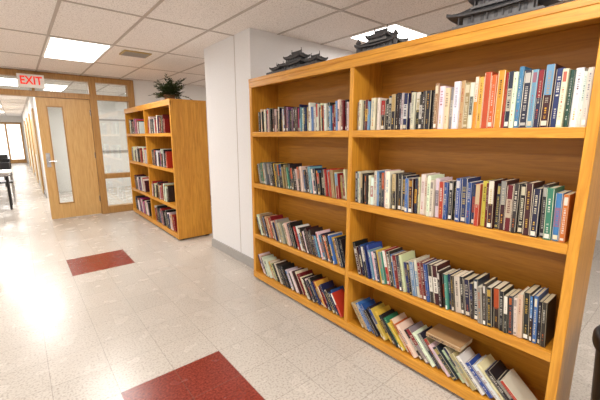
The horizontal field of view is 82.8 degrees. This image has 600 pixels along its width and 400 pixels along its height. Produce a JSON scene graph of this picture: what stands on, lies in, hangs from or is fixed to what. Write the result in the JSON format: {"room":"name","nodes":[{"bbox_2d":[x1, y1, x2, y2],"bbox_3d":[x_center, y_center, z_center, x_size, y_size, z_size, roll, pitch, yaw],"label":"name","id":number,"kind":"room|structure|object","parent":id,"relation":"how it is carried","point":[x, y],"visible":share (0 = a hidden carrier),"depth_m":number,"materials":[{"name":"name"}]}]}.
{"room":"library","nodes":[
{"label":"library","id":0,"kind":"room"},
{"bbox_2d":[0,116,27,162],"bbox_3d":[-14.121,-3.412,19.189,9.400,2.480,0.160,-9,14,-39],"label":"wall","id":1,"kind":"structure","parent":0,"point":[12,136],"depth_m":18.14,"materials":[{"name":"paint"}]},
{"bbox_2d":[22,89,130,197],"bbox_3d":[-8.241,-2.611,14.948,5.815,2.480,14.100,-9,14,-39],"label":"wall","id":2,"kind":"structure","parent":0,"point":[111,114],"depth_m":9.38,"materials":[{"name":"paint"}]},
{"bbox_2d":[133,80,210,194],"bbox_3d":[-3.461,-1.011,6.481,9.400,2.480,0.120,-9,14,-39],"label":"wall","id":3,"kind":"structure","parent":0,"point":[142,89],"depth_m":6.70,"materials":[{"name":"paint"}]},
{"bbox_2d":[16,73,44,88],"bbox_3d":[-4.282,-1.887,5.410,0.340,0.200,0.164,-9,14,-39],"label":"exit sign","id":4,"kind":"object","parent":3,"relation":"attached to","point":[23,80],"visible":1,"depth_m":5.35,"materials":[{"name":"white plastic"}]},
{"bbox_2d":[0,68,134,213],"bbox_3d":[-4.654,-0.822,5.502,3.790,2.473,0.150,-9,14,-39],"label":"trim","id":5,"kind":"structure","parent":3,"relation":"attached to","point":[91,96],"depth_m":6.12,"materials":[{"name":"brown wood"}]},
{"bbox_2d":[35,97,101,218],"bbox_3d":[-4.035,-0.717,5.989,0.768,2.065,0.110,-9,14,-39],"label":"door","id":6,"kind":"structure","parent":3,"relation":"in","point":[76,113],"depth_m":6.02,"materials":[{"name":"brown wood"}]},
{"bbox_2d":[204,28,355,258],"bbox_3d":[0.842,-0.783,5.274,4.323,2.480,1.050,-9,14,-39],"label":"wall","id":7,"kind":"structure","parent":0,"point":[230,62],"depth_m":3.81,"materials":[{"name":"paint"}]},
{"bbox_2d":[212,238,253,268],"bbox_3d":[0.838,0.382,5.490,4.335,0.110,1.080,-9,14,-39],"label":"baseboard","id":8,"kind":"structure","parent":7,"relation":"attached to","point":[228,250],"depth_m":4.09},
{"bbox_2d":[0,0,575,115],"bbox_3d":[-5.458,-2.725,8.623,9.600,0.106,27.400,-9,14,-39],"label":"ceiling","id":9,"kind":"structure","parent":0,"point":[176,33],"depth_m":3.29,"materials":[{"name":"tile"}]},
{"bbox_2d":[0,77,17,85],"bbox_3d":[-5.596,-2.290,6.611,0.600,0.017,1.200,-9,14,-39],"label":"ceiling light panel","id":10,"kind":"object","parent":9,"relation":"in","point":[3,80],"depth_m":6.47,"materials":[{"name":"white plastic"}]},
{"bbox_2d":[42,36,111,62],"bbox_3d":[-2.778,-1.833,4.195,0.600,0.017,1.200,-9,14,-39],"label":"ceiling light panel","id":11,"kind":"object","parent":9,"relation":"in","point":[55,47],"depth_m":4.07,"materials":[{"name":"white plastic"}]},
{"bbox_2d":[119,50,151,57],"bbox_3d":[-2.100,-1.857,4.337,0.320,0.019,0.280,-9,14,-39],"label":"ceiling vent","id":12,"kind":"object","parent":9,"relation":"in","point":[125,52],"depth_m":4.30,"materials":[{"name":"brown metal"}]},
{"bbox_2d":[348,23,429,41],"bbox_3d":[0.924,-1.712,3.551,0.600,0.017,0.600,-9,14,-39],"label":"ceiling light panel","id":13,"kind":"object","parent":9,"relation":"in","point":[404,31],"depth_m":3.43,"materials":[{"name":"white plastic"}]},
{"bbox_2d":[0,163,599,399],"bbox_3d":[-5.458,-0.193,9.101,9.600,0.100,27.400,-9,14,-39],"label":"floor","id":14,"kind":"structure","parent":0,"point":[110,306],"depth_m":2.62,"materials":[{"name":"tile"}]},
{"bbox_2d":[0,155,10,179],"bbox_3d":[-9.389,-0.981,10.686,0.420,0.861,0.432,-9,14,-39],"label":"chair","id":15,"kind":"object","parent":14,"relation":"on","point":[1,156],"visible":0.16,"depth_m":10.82,"materials":[{"name":"black plastic"}]},
{"bbox_2d":[0,169,12,209],"bbox_3d":[-6.325,-0.165,6.665,1.110,0.750,0.700,-9,14,-39],"label":"folding table","id":16,"kind":"object","parent":14,"relation":"on","point":[5,173],"visible":1,"depth_m":6.74,"materials":[{"name":"plastic"}]},
{"bbox_2d":[0,159,14,190],"bbox_3d":[-7.708,-0.613,8.736,0.420,0.861,0.432,-4,11,-21],"label":"chair","id":17,"kind":"object","parent":14,"relation":"on","point":[1,160],"visible":0.51,"depth_m":8.89,"materials":[{"name":"black plastic"}]},
{"bbox_2d":[0,162,15,201],"bbox_3d":[-6.616,-0.383,7.520,0.420,0.861,0.432,-9,14,-39],"label":"chair","id":18,"kind":"object","parent":14,"relation":"on","point":[4,165],"visible":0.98,"depth_m":7.64,"materials":[{"name":"black plastic"}]},
{"bbox_2d":[124,98,211,239],"bbox_3d":[-2.263,-0.570,5.643,0.504,1.925,2.408,-9,14,-39],"label":"bookshelf","id":19,"kind":"object","parent":14,"relation":"on","point":[187,139],"visible":0.85,"depth_m":4.81,"materials":[{"name":"brown wood"}]},
{"bbox_2d":[129,114,176,231],"bbox_3d":[-2.383,-0.509,5.569,0.202,1.652,2.091,-9,14,-39],"label":"books","id":20,"kind":"object","parent":19,"relation":"in","point":[163,190],"visible":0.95,"depth_m":5.25,"materials":[{"name":"multicoloured paper"}]},
{"bbox_2d":[148,74,191,99],"bbox_3d":[-1.892,-1.604,4.925,0.622,0.373,0.604,-9,14,-39],"label":"potted fern","id":21,"kind":"object","parent":19,"relation":"on","point":[169,89],"visible":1,"depth_m":4.84,"materials":[{"name":"plant"}]},
{"bbox_2d":[163,94,175,98],"bbox_3d":[-1.887,-1.469,4.932,0.176,0.105,0.176,-9,14,-39],"label":"pot","id":22,"kind":"object","parent":21,"relation":"attached to","point":[164,95],"depth_m":4.86,"materials":[{"name":"ceramic"}]},
{"bbox_2d":[248,0,599,399],"bbox_3d":[0.456,0.009,2.468,0.314,1.965,2.568,-9,14,-39],"label":"bookshelf","id":23,"kind":"object","parent":14,"relation":"on","point":[567,35],"visible":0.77,"depth_m":2.00,"materials":[{"name":"brown wood"}]},
{"bbox_2d":[266,47,327,74],"bbox_3d":[-0.029,-1.164,2.855,0.180,0.198,0.700,-9,14,-39],"label":"model","id":24,"kind":"object","parent":23,"relation":"on","point":[297,59],"visible":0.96,"depth_m":2.79},
{"bbox_2d":[354,24,408,52],"bbox_3d":[0.516,-1.022,2.178,0.140,0.168,0.340,-9,14,-39],"label":"model","id":25,"kind":"object","parent":23,"relation":"on","point":[383,37],"visible":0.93,"depth_m":2.14},
{"bbox_2d":[256,63,594,399],"bbox_3d":[0.412,0.077,2.447,0.187,1.658,2.474,-9,14,-39],"label":"books","id":26,"kind":"object","parent":23,"relation":"in","point":[556,95],"visible":0.99,"depth_m":1.88,"materials":[{"name":"multicoloured paper"}]},
{"bbox_2d":[444,0,562,31],"bbox_3d":[0.975,-0.954,1.640,0.192,0.236,0.480,-9,14,-39],"label":"model","id":27,"kind":"object","parent":23,"relation":"on","point":[482,11],"visible":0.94,"depth_m":1.62},
{"bbox_2d":[590,325,599,399],"bbox_3d":[1.453,0.897,1.415,0.428,0.612,0.428,-9,14,-39],"label":"waste bin","id":28,"kind":"object","parent":14,"relation":"on","point":[595,391],"visible":1,"depth_m":1.46,"materials":[{"name":"black plastic"}]},
{"bbox_2d":[596,218,599,239],"bbox_3d":[-1.761,-2.015,11.793,0.100,2.480,27.300,-9,14,-39],"label":"wall","id":29,"kind":"structure","parent":0,"point":[598,230],"depth_m":4.80,"materials":[{"name":"paint"}]}
]}

